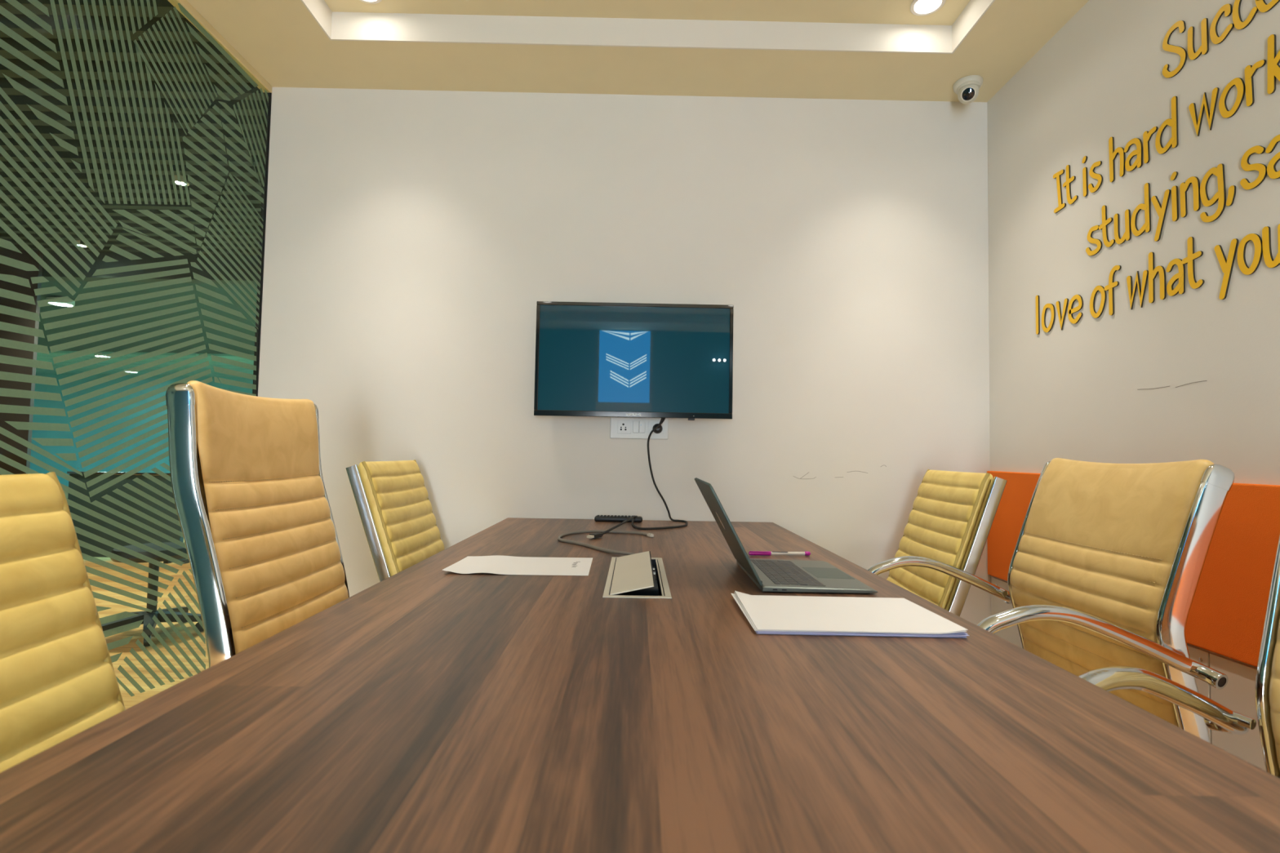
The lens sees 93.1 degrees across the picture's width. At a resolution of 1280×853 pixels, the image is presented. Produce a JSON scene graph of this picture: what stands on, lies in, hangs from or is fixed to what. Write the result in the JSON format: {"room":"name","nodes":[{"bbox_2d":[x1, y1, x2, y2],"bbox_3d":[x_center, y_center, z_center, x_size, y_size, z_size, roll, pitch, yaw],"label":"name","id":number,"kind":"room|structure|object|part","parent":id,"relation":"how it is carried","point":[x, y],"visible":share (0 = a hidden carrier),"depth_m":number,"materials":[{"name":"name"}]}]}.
{"room":"office","nodes":[
{"label":"office","id":0,"kind":"room"},
{"bbox_2d":[0,249,43,475],"bbox_3d":[-7.016,-0.232,4.984,4.020,2.660,0.030,1,-3,0],"label":"wall","id":1,"kind":"structure","parent":0,"point":[24,256],"depth_m":5.00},
{"bbox_2d":[41,250,258,284],"bbox_3d":[-5.251,-1.393,5.173,7.509,0.260,0.120,1,-3,0],"label":"trim","id":2,"kind":"structure","parent":1,"relation":"attached to","point":[99,264],"depth_m":5.12,"materials":[{"name":"glass"}]},
{"bbox_2d":[0,0,266,377],"bbox_3d":[-8.748,-1.551,5.742,14.517,0.100,17.450,1,-3,0],"label":"glass wall","id":3,"kind":"structure","parent":0,"point":[20,100],"depth_m":3.54,"materials":[{"name":"glass"}]},
{"bbox_2d":[45,297,75,306],"bbox_3d":[-6.615,-1.420,6.926,0.238,0.060,0.238,1,-3,0],"label":"lamp","id":4,"kind":"object","parent":3,"relation":"attached to","point":[68,304],"visible":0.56,"depth_m":6.93,"materials":[{"name":"white plastic"}]},
{"bbox_2d":[75,240,88,247],"bbox_3d":[-4.502,-1.474,4.891,0.084,0.036,0.084,1,-3,0],"label":"recessed light","id":5,"kind":"object","parent":3,"relation":"in","point":[77,241],"visible":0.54,"depth_m":4.88,"materials":[{"name":"white plastic"}]},
{"bbox_2d":[93,352,106,356],"bbox_3d":[-9.742,-1.294,11.004,0.238,0.060,0.238,1,-3,0],"label":"lamp","id":6,"kind":"object","parent":3,"relation":"attached to","point":[97,354],"visible":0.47,"depth_m":10.90,"materials":[{"name":"white plastic"}]},
{"bbox_2d":[173,174,189,186],"bbox_3d":[-2.795,-1.497,3.692,0.084,0.036,0.084,1,-3,0],"label":"recessed light","id":7,"kind":"object","parent":3,"relation":"in","point":[175,175],"visible":0.35,"depth_m":3.66,"materials":[{"name":"white plastic"}]},
{"bbox_2d":[0,0,268,696],"bbox_3d":[-1.452,-0.227,-0.042,0.013,2.362,4.715,1,-3,0],"label":"wall","id":8,"kind":"structure","parent":0,"point":[4,243],"depth_m":1.71,"materials":[{"name":"green glass"}]},
{"bbox_2d":[168,0,271,92],"bbox_3d":[-1.437,-1.419,0.011,0.036,0.026,4.715,1,-3,0],"label":"trim","id":9,"kind":"structure","parent":8,"relation":"attached to","point":[262,83],"depth_m":2.10,"materials":[{"name":"beige paint"}]},
{"bbox_2d":[63,490,208,709],"bbox_3d":[-7.328,1.160,5.906,17.457,0.050,18.000,1,-3,0],"label":"floor","id":10,"kind":"structure","parent":0,"point":[129,701],"depth_m":3.19,"materials":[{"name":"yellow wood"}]},
{"bbox_2d":[0,471,125,773],"bbox_3d":[-0.473,0.537,0.562,0.680,0.965,0.524,1,-3,0],"label":"office chair","id":11,"kind":"object","parent":10,"relation":"on","point":[58,679],"visible":0.65,"depth_m":0.71,"materials":[{"name":"yellow leather"}]},
{"bbox_2d":[66,471,189,564],"bbox_3d":[-3.945,0.756,5.251,2.000,0.820,0.210,1,-3,0],"label":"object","id":12,"kind":"structure","parent":10,"relation":"on","point":[98,497],"depth_m":5.22,"materials":[{"name":"green paint"}]},
{"bbox_3d":[-4.439,0.407,5.263,1.000,0.020,0.070,1,-3,0],"label":"rail","id":13,"kind":"part","parent":12,"relation":"part of","materials":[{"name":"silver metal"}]},
{"bbox_2d":[101,542,204,646],"bbox_3d":[-2.565,0.868,3.224,0.474,0.465,0.498,2,-3,-18],"label":"stool","id":14,"kind":"object","parent":10,"relation":"on","point":[147,616],"visible":0.44,"depth_m":3.16,"materials":[{"name":"black plastic"}]},
{"bbox_3d":[-2.581,0.668,3.227,0.368,0.065,0.368,2,-3,-17],"label":"seat","id":15,"kind":"part","parent":14,"relation":"part of","materials":[{"name":"black plastic"}]},
{"bbox_2d":[165,380,349,667],"bbox_3d":[-0.630,0.488,1.430,0.638,1.135,0.522,1,-3,0],"label":"chair","id":16,"kind":"object","parent":10,"relation":"on","point":[252,504],"visible":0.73,"depth_m":1.31,"materials":[{"name":"beige leather"}]},
{"bbox_3d":[-0.863,0.273,1.189,0.152,0.677,0.022,1,-3,0],"label":"frame","id":17,"kind":"part","parent":16,"relation":"part of","materials":[{"name":"silver metal"}]},
{"bbox_3d":[-0.866,0.295,1.672,0.152,0.677,0.023,1,-3,0],"label":"frame","id":18,"kind":"part","parent":16,"relation":"part of","materials":[{"name":"silver metal"}]},
{"bbox_2d":[345,459,444,582],"bbox_3d":[-0.539,0.600,1.999,0.680,0.965,0.524,1,-3,0],"label":"office chair","id":19,"kind":"object","parent":10,"relation":"on","point":[398,521],"visible":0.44,"depth_m":1.87,"materials":[{"name":"yellow leather"}]},
{"bbox_2d":[0,517,1279,852],"bbox_3d":[0.006,0.656,0.630,1.008,0.750,3.316,1,-3,0],"label":"conference table","id":20,"kind":"object","parent":10,"relation":"on","point":[428,708],"visible":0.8,"depth_m":0.53,"materials":[{"name":"brown wood"}]},
{"bbox_2d":[442,555,592,575],"bbox_3d":[-0.258,0.303,1.342,0.302,0.008,0.218,1,-3,0],"label":"paper sheet","id":21,"kind":"object","parent":20,"relation":"on","point":[497,564],"visible":1,"depth_m":1.33,"materials":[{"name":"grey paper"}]},
{"bbox_2d":[557,529,653,555],"bbox_3d":[-0.098,0.327,1.679,0.280,0.026,0.482,1,-3,0],"label":"cable","id":22,"kind":"object","parent":20,"relation":"on","point":[649,535],"visible":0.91,"depth_m":1.75,"materials":[{"name":"black plastic"}]},
{"bbox_2d":[594,515,642,522],"bbox_3d":[-0.079,0.340,2.241,0.176,0.021,0.045,1,-3,0],"label":"remote control","id":23,"kind":"object","parent":20,"relation":"on","point":[597,518],"visible":0.94,"depth_m":2.22,"materials":[{"name":"black plastic"}]},
{"bbox_2d":[602,551,671,598],"bbox_3d":[-0.006,0.331,1.259,0.120,0.084,0.404,1,-3,0],"label":"box","id":24,"kind":"object","parent":20,"relation":"in","point":[636,575],"visible":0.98,"depth_m":1.20,"materials":[{"name":"beige metal"}]},
{"bbox_3d":[-0.016,0.298,1.261,0.078,0.019,0.379,1,-3,0],"label":"lid","id":25,"kind":"part","parent":24,"relation":"part of","materials":[{"name":"beige metal"}]},
{"bbox_2d":[586,417,688,538],"bbox_3d":[0.028,0.137,2.016,0.200,0.412,0.586,0,-3,17],"label":"cable","id":26,"kind":"object","parent":20,"relation":"on","point":[593,535],"visible":0.97,"depth_m":2.11,"materials":[{"name":"black rubber"}]},
{"bbox_2d":[748,551,810,555],"bbox_3d":[0.353,0.321,1.533,0.160,0.012,0.014,1,-3,-6],"label":"ballpoint pen","id":27,"kind":"object","parent":20,"relation":"on","point":[750,553],"visible":1,"depth_m":1.53,"materials":[{"name":"plastic"}]},
{"bbox_2d":[694,477,878,593],"bbox_3d":[0.283,0.215,1.272,0.316,0.198,0.306,1,-3,0],"label":"laptop","id":28,"kind":"object","parent":20,"relation":"on","point":[768,575],"visible":1,"depth_m":1.20,"materials":[{"name":"grey metal"}]},
{"bbox_3d":[0.177,0.207,1.273,0.105,0.187,0.305,1,-3,0],"label":"lid","id":29,"kind":"part","parent":28,"relation":"part of","materials":[{"name":"grey metal"}]},
{"bbox_2d":[756,633,967,638],"bbox_3d":[0.314,0.300,0.962,0.299,0.001,0.213,1,-3,0],"label":"paper sheet","id":30,"kind":"object","parent":20,"relation":"on","point":[757,633],"visible":0.13,"depth_m":0.86,"materials":[{"name":"white paper"}]},
{"bbox_2d":[733,597,966,636],"bbox_3d":[0.313,0.299,0.961,0.298,0.001,0.211,1,-3,0],"label":"paper sheet","id":31,"kind":"object","parent":30,"relation":"on","point":[733,597],"visible":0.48,"depth_m":0.86,"materials":[{"name":"white paper"}]},
{"bbox_2d":[759,632,968,636],"bbox_3d":[0.316,0.297,0.959,0.300,0.002,0.214,1,-3,0],"label":"paper sheet","id":32,"kind":"object","parent":31,"relation":"on","point":[956,635],"visible":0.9,"depth_m":0.86,"materials":[{"name":"white paper"}]},
{"bbox_2d":[756,631,968,635],"bbox_3d":[0.314,0.296,0.961,0.297,0.003,0.211,1,-3,0],"label":"paper sheet","id":33,"kind":"object","parent":32,"relation":"on","point":[961,633],"visible":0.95,"depth_m":0.86,"materials":[{"name":"white paper"}]},
{"bbox_2d":[731,593,839,632],"bbox_3d":[0.309,0.294,0.964,0.298,0.005,0.212,1,-3,0],"label":"paper sheet","id":34,"kind":"object","parent":33,"relation":"on","point":[734,596],"visible":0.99,"depth_m":0.94,"materials":[{"name":"white paper"}]},
{"bbox_2d":[733,591,968,634],"bbox_3d":[0.315,0.291,0.962,0.299,0.008,0.213,1,-3,0],"label":"paper sheet","id":35,"kind":"object","parent":34,"relation":"on","point":[799,613],"visible":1,"depth_m":0.94,"materials":[{"name":"white paper"}]},
{"bbox_2d":[886,469,1007,617],"bbox_3d":[0.711,0.620,1.943,0.680,0.965,0.524,1,-3,4],"label":"office chair","id":36,"kind":"object","parent":10,"relation":"on","point":[952,516],"visible":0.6,"depth_m":1.82,"materials":[{"name":"yellow leather"}]},
{"bbox_2d":[866,457,1235,742],"bbox_3d":[0.835,0.575,1.406,0.622,1.011,0.641,1,-3,0],"label":"chair","id":37,"kind":"object","parent":10,"relation":"on","point":[1107,563],"visible":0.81,"depth_m":1.30,"materials":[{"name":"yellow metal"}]},
{"bbox_3d":[0.821,0.528,1.696,0.479,0.330,0.060,1,-3,0],"label":"armrest","id":38,"kind":"part","parent":37,"relation":"part of","materials":[{"name":"silver metal"}]},
{"bbox_3d":[1.073,0.403,1.658,0.142,0.588,0.023,1,-3,0],"label":"frame","id":39,"kind":"part","parent":37,"relation":"part of","materials":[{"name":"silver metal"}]},
{"bbox_3d":[0.825,0.502,1.122,0.479,0.330,0.061,1,-3,0],"label":"armrest","id":40,"kind":"part","parent":37,"relation":"part of","materials":[{"name":"silver metal"}]},
{"bbox_3d":[1.071,0.364,1.417,0.151,0.581,0.460,1,-3,0],"label":"backrest","id":41,"kind":"part","parent":37,"relation":"part of","materials":[{"name":"beige leather"}]},
{"bbox_3d":[1.076,0.381,1.175,0.142,0.588,0.022,1,-3,0],"label":"frame","id":42,"kind":"part","parent":37,"relation":"part of","materials":[{"name":"silver metal"}]},
{"bbox_2d":[1078,535,1279,777],"bbox_3d":[0.782,0.536,0.561,0.622,1.011,0.641,2,-3,-19],"label":"chair","id":43,"kind":"object","parent":10,"relation":"on","point":[1217,717],"visible":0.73,"depth_m":0.84,"materials":[{"name":"silver metal"}]},
{"bbox_3d":[0.676,0.486,0.831,0.479,0.330,0.060,2,-3,-19],"label":"armrest","id":44,"kind":"part","parent":43,"relation":"part of","materials":[{"name":"silver metal"}]},
{"bbox_3d":[0.929,0.365,0.875,0.142,0.588,0.023,2,-3,-19],"label":"frame","id":45,"kind":"part","parent":43,"relation":"part of","materials":[{"name":"silver metal"}]},
{"bbox_3d":[1.006,0.329,0.647,0.151,0.581,0.460,2,-3,-19],"label":"backrest","id":46,"kind":"part","parent":43,"relation":"part of","materials":[{"name":"beige leather"}]},
{"bbox_2d":[30,373,253,486],"bbox_3d":[-8.819,-0.024,14.207,14.529,3.000,0.100,1,-3,0],"label":"wall","id":47,"kind":"structure","parent":0,"point":[52,450],"depth_m":14.13,"materials":[{"name":"teal glass"}]},
{"bbox_2d":[257,86,991,625],"bbox_3d":[0.004,-0.241,2.392,2.928,2.700,0.121,1,-3,0],"label":"wall","id":48,"kind":"structure","parent":0,"point":[414,238],"depth_m":2.35,"materials":[{"name":"white paint"}]},
{"bbox_2d":[252,92,271,396],"bbox_3d":[-1.469,-0.123,2.315,0.019,2.365,0.004,1,-3,0],"label":"trim","id":49,"kind":"structure","parent":48,"relation":"attached to","point":[263,212],"depth_m":2.34,"materials":[{"name":"black metal"}]},
{"bbox_2d":[533,301,733,420],"bbox_3d":[-0.022,-0.244,2.296,0.738,0.436,0.070,1,-3,0],"label":"television","id":50,"kind":"object","parent":48,"relation":"attached to","point":[597,359],"visible":1,"depth_m":2.27,"materials":[{"name":"black metal"}]},
{"bbox_2d":[609,417,668,439],"bbox_3d":[-0.003,0.007,2.313,0.221,0.082,0.015,1,-3,0],"label":"socket plate","id":51,"kind":"object","parent":48,"relation":"attached to","point":[630,428],"visible":0.98,"depth_m":2.31,"materials":[{"name":"white plastic"}]},
{"bbox_2d":[632,420,639,432],"bbox_3d":[-0.015,0.001,2.309,0.022,0.046,0.005,1,-3,0],"label":"rocker switch","id":52,"kind":"object","parent":51,"relation":"attached to","point":[635,423],"depth_m":2.31,"materials":[{"name":"white plastic"}]},
{"bbox_2d":[639,420,644,432],"bbox_3d":[0.008,0.001,2.309,0.022,0.046,0.005,1,-3,0],"label":"rocker switch","id":53,"kind":"object","parent":51,"relation":"attached to","point":[642,423],"depth_m":2.31,"materials":[{"name":"white plastic"}]},
{"bbox_2d":[652,417,663,433],"bbox_3d":[0.072,-0.015,2.290,0.047,0.082,0.039,1,-3,0],"label":"plug","id":54,"kind":"object","parent":51,"relation":"attached to","point":[659,429],"visible":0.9,"depth_m":2.28,"materials":[{"name":"black plastic"}]},
{"bbox_2d":[186,0,1088,102],"bbox_3d":[-0.045,-1.505,0.026,2.858,0.197,4.719,1,-3,0],"label":"ceiling","id":55,"kind":"structure","parent":0,"point":[810,49],"depth_m":2.10,"materials":[{"name":"beige paint"}]},
{"bbox_2d":[360,0,382,3],"bbox_3d":[-0.901,-1.427,1.989,0.108,0.007,0.108,1,-3,0],"label":"recessed light","id":56,"kind":"object","parent":55,"relation":"in","point":[364,1],"visible":1,"depth_m":2.03,"materials":[{"name":"white plastic"}]},
{"bbox_3d":[0.024,-1.549,0.113,2.155,0.100,3.988,1,-3,0],"label":"panel","id":57,"kind":"part","parent":55,"relation":"part of","materials":[{"name":"beige paint"}]},
{"bbox_2d":[910,0,946,15],"bbox_3d":[0.949,-1.394,2.000,0.108,0.007,0.108,1,-3,0],"label":"recessed light","id":58,"kind":"object","parent":55,"relation":"in","point":[917,7],"visible":1,"depth_m":2.01,"materials":[{"name":"white plastic"}]},
{"bbox_2d":[952,75,982,103],"bbox_3d":[1.225,-1.241,2.264,0.100,0.086,0.104,1,-3,0],"label":"security camera","id":59,"kind":"object","parent":55,"relation":"attached to","point":[966,88],"visible":1,"depth_m":2.23,"materials":[{"name":"white plastic"}]},
{"bbox_2d":[986,0,1279,668],"bbox_3d":[1.423,-0.325,-0.067,0.121,2.700,4.819,1,-3,0],"label":"wall","id":60,"kind":"structure","parent":0,"point":[1194,374],"depth_m":1.67,"materials":[{"name":"white paint"}]},
{"bbox_2d":[1035,295,1039,334],"bbox_3d":[1.350,-0.379,2.058,0.004,0.134,0.014,1,-3,0],"label":"letter","id":61,"kind":"object","parent":60,"relation":"attached to","point":[1037,310],"depth_m":2.06,"materials":[{"name":"yellow plastic"}]},
{"bbox_2d":[1041,303,1055,332],"bbox_3d":[1.349,-0.359,2.005,0.004,0.095,0.062,1,-3,0],"label":"letter","id":62,"kind":"object","parent":60,"relation":"attached to","point":[1051,306],"depth_m":2.00,"materials":[{"name":"yellow plastic"}]},
{"bbox_2d":[1053,168,1066,213],"bbox_3d":[1.357,-0.762,1.962,0.005,0.131,0.054,1,-3,0],"label":"letter","id":63,"kind":"object","parent":60,"relation":"attached to","point":[1057,175],"depth_m":1.96,"materials":[{"name":"yellow plastic"}]},
{"bbox_2d":[1055,297,1068,329],"bbox_3d":[1.350,-0.357,1.939,0.004,0.098,0.052,1,-3,0],"label":"letter","id":64,"kind":"object","parent":60,"relation":"attached to","point":[1061,317],"depth_m":1.94,"materials":[{"name":"yellow plastic"}]},
{"bbox_2d":[1062,164,1078,204],"bbox_3d":[1.357,-0.765,1.914,0.004,0.132,0.061,1,-3,0],"label":"letter","id":65,"kind":"object","parent":60,"relation":"attached to","point":[1067,184],"depth_m":1.92,"materials":[{"name":"yellow plastic"}]},
{"bbox_2d":[1067,294,1083,324],"bbox_3d":[1.350,-0.363,1.881,0.004,0.089,0.061,1,-3,0],"label":"letter","id":66,"kind":"object","parent":60,"relation":"attached to","point":[1070,310],"depth_m":1.88,"materials":[{"name":"yellow plastic"}]},
{"bbox_2d":[1081,155,1088,196],"bbox_3d":[1.358,-0.763,1.851,0.004,0.125,0.017,1,-3,0],"label":"letter","id":67,"kind":"object","parent":60,"relation":"attached to","point":[1085,157],"depth_m":1.85,"materials":[{"name":"yellow plastic"}]},
{"bbox_2d":[1085,225,1102,255],"bbox_3d":[1.354,-0.554,1.810,0.004,0.086,0.061,1,-3,0],"label":"letter","id":68,"kind":"object","parent":60,"relation":"attached to","point":[1090,238],"depth_m":1.81,"materials":[{"name":"yellow plastic"}]},
{"bbox_2d":[1088,160,1102,192],"bbox_3d":[1.358,-0.744,1.808,0.004,0.087,0.053,1,-3,0],"label":"letter","id":69,"kind":"object","parent":60,"relation":"attached to","point":[1092,189],"depth_m":1.81,"materials":[{"name":"yellow plastic"}]},
{"bbox_2d":[1089,285,1106,318],"bbox_3d":[1.351,-0.368,1.790,0.004,0.094,0.060,1,-3,0],"label":"letter","id":70,"kind":"object","parent":60,"relation":"attached to","point":[1100,288],"depth_m":1.79,"materials":[{"name":"yellow plastic"}]},
{"bbox_2d":[991,577,1211,743],"bbox_3d":[1.327,0.799,1.843,0.009,0.500,0.864,1,-3,0],"label":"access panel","id":71,"kind":"object","parent":60,"relation":"attached to","point":[1011,634],"visible":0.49,"depth_m":2.14,"materials":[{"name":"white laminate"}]},
{"bbox_2d":[1098,204,1115,247],"bbox_3d":[1.355,-0.582,1.761,0.004,0.130,0.055,1,-3,0],"label":"letter","id":72,"kind":"object","parent":60,"relation":"attached to","point":[1105,222],"depth_m":1.76,"materials":[{"name":"yellow plastic"}]},
{"bbox_2d":[1104,265,1121,315],"bbox_3d":[1.351,-0.388,1.734,0.004,0.138,0.058,1,-3,0],"label":"letter","id":73,"kind":"object","parent":60,"relation":"attached to","point":[1109,287],"depth_m":1.73,"materials":[{"name":"yellow plastic"}]},
{"bbox_2d":[1108,136,1124,182],"bbox_3d":[1.359,-0.770,1.728,0.004,0.133,0.052,1,-3,0],"label":"letter","id":74,"kind":"object","parent":60,"relation":"attached to","point":[1113,153],"depth_m":1.74,"materials":[{"name":"yellow plastic"}]},
{"bbox_2d":[1114,208,1131,244],"bbox_3d":[1.355,-0.560,1.704,0.004,0.092,0.054,1,-3,0],"label":"letter","id":75,"kind":"object","parent":60,"relation":"attached to","point":[1126,236],"depth_m":1.69,"materials":[{"name":"yellow plastic"}]},
{"bbox_2d":[986,471,1279,666],"bbox_3d":[1.343,0.270,0.155,0.016,0.393,4.316,1,-3,0],"label":"board","id":76,"kind":"object","parent":60,"relation":"attached to","point":[1226,617],"visible":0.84,"depth_m":1.36,"materials":[{"name":"orange fabric"}]},
{"bbox_2d":[1124,137,1142,171],"bbox_3d":[1.358,-0.748,1.671,0.004,0.090,0.058,1,-3,0],"label":"letter","id":77,"kind":"object","parent":60,"relation":"attached to","point":[1138,163],"depth_m":1.66,"materials":[{"name":"yellow plastic"}]},
{"bbox_2d":[1126,270,1148,309],"bbox_3d":[1.352,-0.371,1.647,0.004,0.103,0.068,1,-3,0],"label":"letter","id":78,"kind":"object","parent":60,"relation":"attached to","point":[1141,291],"depth_m":1.65,"materials":[{"name":"yellow plastic"}]},
{"bbox_2d":[1130,182,1151,235],"bbox_3d":[1.356,-0.584,1.643,0.004,0.134,0.060,1,-3,0],"label":"letter","id":79,"kind":"object","parent":60,"relation":"attached to","point":[1146,228],"depth_m":1.63,"materials":[{"name":"yellow plastic"}]},
{"bbox_2d":[1142,126,1158,163],"bbox_3d":[1.359,-0.750,1.614,0.004,0.088,0.042,1,-3,0],"label":"letter","id":80,"kind":"object","parent":60,"relation":"attached to","point":[1147,135],"depth_m":1.62,"materials":[{"name":"yellow plastic"}]},
{"bbox_2d":[1148,252,1166,302],"bbox_3d":[1.353,-0.395,1.587,0.004,0.136,0.049,1,-3,0],"label":"letter","id":81,"kind":"object","parent":60,"relation":"attached to","point":[1153,273],"depth_m":1.60,"materials":[{"name":"yellow plastic"}]},
{"bbox_2d":[1151,189,1170,241],"bbox_3d":[1.355,-0.548,1.577,0.004,0.124,0.055,1,-3,0],"label":"letter","id":82,"kind":"object","parent":60,"relation":"attached to","point":[1161,211],"depth_m":1.58,"materials":[{"name":"yellow plastic"}]},
{"bbox_2d":[1155,96,1177,154],"bbox_3d":[1.359,-0.773,1.567,0.004,0.133,0.063,1,-3,0],"label":"letter","id":83,"kind":"object","parent":60,"relation":"attached to","point":[1173,122],"depth_m":1.55,"materials":[{"name":"yellow plastic"}]},
{"bbox_2d":[1162,20,1186,77],"bbox_3d":[1.363,-0.961,1.548,0.004,0.133,0.067,1,-3,0],"label":"letter","id":84,"kind":"object","parent":60,"relation":"attached to","point":[1180,51],"depth_m":1.54,"materials":[{"name":"yellow plastic"}]},
{"bbox_2d":[1170,171,1178,221],"bbox_3d":[1.356,-0.583,1.539,0.004,0.127,0.018,1,-3,0],"label":"letter","id":85,"kind":"object","parent":60,"relation":"attached to","point":[1175,206],"depth_m":1.54,"materials":[{"name":"yellow plastic"}]},
{"bbox_2d":[1165,258,1185,296],"bbox_3d":[1.353,-0.377,1.532,0.004,0.094,0.050,1,-3,0],"label":"letter","id":86,"kind":"object","parent":60,"relation":"attached to","point":[1180,288],"depth_m":1.52,"materials":[{"name":"yellow plastic"}]},
{"bbox_2d":[1179,176,1200,217],"bbox_3d":[1.356,-0.568,1.496,0.004,0.092,0.050,1,-3,0],"label":"letter","id":87,"kind":"object","parent":60,"relation":"attached to","point":[1184,187],"depth_m":1.50,"materials":[{"name":"yellow plastic"}]},
{"bbox_2d":[1182,236,1204,288],"bbox_3d":[1.353,-0.401,1.485,0.004,0.132,0.055,1,-3,0],"label":"letter","id":88,"kind":"object","parent":60,"relation":"attached to","point":[1189,260],"depth_m":1.48,"materials":[{"name":"yellow plastic"}]},
{"bbox_2d":[1187,17,1208,59],"bbox_3d":[1.363,-0.943,1.482,0.004,0.093,0.051,1,-3,0],"label":"letter","id":89,"kind":"object","parent":60,"relation":"attached to","point":[1203,49],"depth_m":1.47,"materials":[{"name":"yellow plastic"}]},
{"bbox_2d":[1188,87,1219,136],"bbox_3d":[1.360,-0.755,1.462,0.004,0.100,0.074,1,-3,0],"label":"letter","id":90,"kind":"object","parent":60,"relation":"attached to","point":[1210,113],"depth_m":1.46,"materials":[{"name":"yellow plastic"}]},
{"bbox_2d":[1200,163,1226,222],"bbox_3d":[1.356,-0.549,1.437,0.004,0.128,0.060,1,-3,0],"label":"letter","id":91,"kind":"object","parent":60,"relation":"attached to","point":[1219,171],"depth_m":1.43,"materials":[{"name":"yellow plastic"}]},
{"bbox_2d":[1209,4,1234,44],"bbox_3d":[1.363,-0.942,1.422,0.004,0.082,0.055,1,-3,0],"label":"letter","id":92,"kind":"object","parent":60,"relation":"attached to","point":[1215,38],"depth_m":1.42,"materials":[{"name":"yellow plastic"}]},
{"bbox_2d":[1213,238,1238,299],"bbox_3d":[1.353,-0.361,1.399,0.004,0.131,0.054,1,-3,0],"label":"letter","id":93,"kind":"object","parent":60,"relation":"attached to","point":[1226,265],"depth_m":1.40,"materials":[{"name":"yellow plastic"}]},
{"bbox_2d":[1226,185,1235,205],"bbox_3d":[1.356,-0.530,1.392,0.004,0.044,0.020,1,-3,0],"label":"comma","id":94,"kind":"object","parent":60,"relation":"attached to","point":[1232,189],"depth_m":1.39,"materials":[{"name":"yellow plastic"}]},
{"bbox_2d":[1218,77,1244,117],"bbox_3d":[1.360,-0.754,1.394,0.004,0.082,0.058,1,-3,0],"label":"letter","id":95,"kind":"object","parent":60,"relation":"attached to","point":[1238,82],"depth_m":1.39,"materials":[{"name":"yellow plastic"}]},
{"bbox_2d":[1209,653,1266,771],"bbox_3d":[1.332,0.761,0.992,0.009,0.500,0.832,1,-3,0],"label":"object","id":96,"kind":"structure","parent":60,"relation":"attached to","point":[1237,695],"depth_m":1.35,"materials":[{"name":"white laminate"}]},
{"bbox_2d":[1232,0,1257,29],"bbox_3d":[1.364,-0.945,1.367,0.004,0.092,0.055,1,-3,0],"label":"letter","id":97,"kind":"object","parent":60,"relation":"attached to","point":[1238,23],"depth_m":1.38,"materials":[{"name":"yellow plastic"}]},
{"bbox_2d":[1237,233,1262,275],"bbox_3d":[1.354,-0.382,1.346,0.004,0.091,0.053,1,-3,0],"label":"letter","id":98,"kind":"object","parent":60,"relation":"attached to","point":[1255,238],"depth_m":1.34,"materials":[{"name":"yellow plastic"}]},
{"bbox_2d":[1240,145,1266,189],"bbox_3d":[1.357,-0.573,1.342,0.004,0.092,0.056,1,-3,0],"label":"letter","id":99,"kind":"object","parent":60,"relation":"attached to","point":[1261,168],"depth_m":1.34,"materials":[{"name":"yellow plastic"}]},
{"bbox_2d":[1244,59,1266,106],"bbox_3d":[1.361,-0.762,1.341,0.004,0.094,0.043,1,-3,0],"label":"letter","id":100,"kind":"object","parent":60,"relation":"attached to","point":[1250,70],"depth_m":1.35,"materials":[{"name":"yellow plastic"}]},
{"bbox_2d":[1255,0,1279,12],"bbox_3d":[1.364,-0.941,1.317,0.004,0.077,0.051,1,-3,0],"label":"letter","id":101,"kind":"object","parent":60,"relation":"attached to","point":[1261,5],"depth_m":1.32,"materials":[{"name":"yellow plastic"}]},
{"bbox_2d":[1262,223,1279,267],"bbox_3d":[1.354,-0.387,1.294,0.004,0.094,0.046,1,-3,0],"label":"letter","id":102,"kind":"object","parent":60,"relation":"attached to","point":[1266,231],"depth_m":1.30,"materials":[{"name":"yellow plastic"}]},
{"bbox_2d":[1265,133,1279,178],"bbox_3d":[1.357,-0.570,1.287,0.004,0.099,0.054,1,-3,0],"label":"letter","id":103,"kind":"object","parent":60,"relation":"attached to","point":[1272,171],"depth_m":1.30,"materials":[{"name":"yellow plastic"}]},
{"bbox_2d":[1267,34,1279,93],"bbox_3d":[1.361,-0.781,1.294,0.004,0.128,0.043,1,-3,0],"label":"letter","id":104,"kind":"object","parent":60,"relation":"attached to","point":[1273,68],"depth_m":1.30,"materials":[{"name":"yellow plastic"}]}
]}

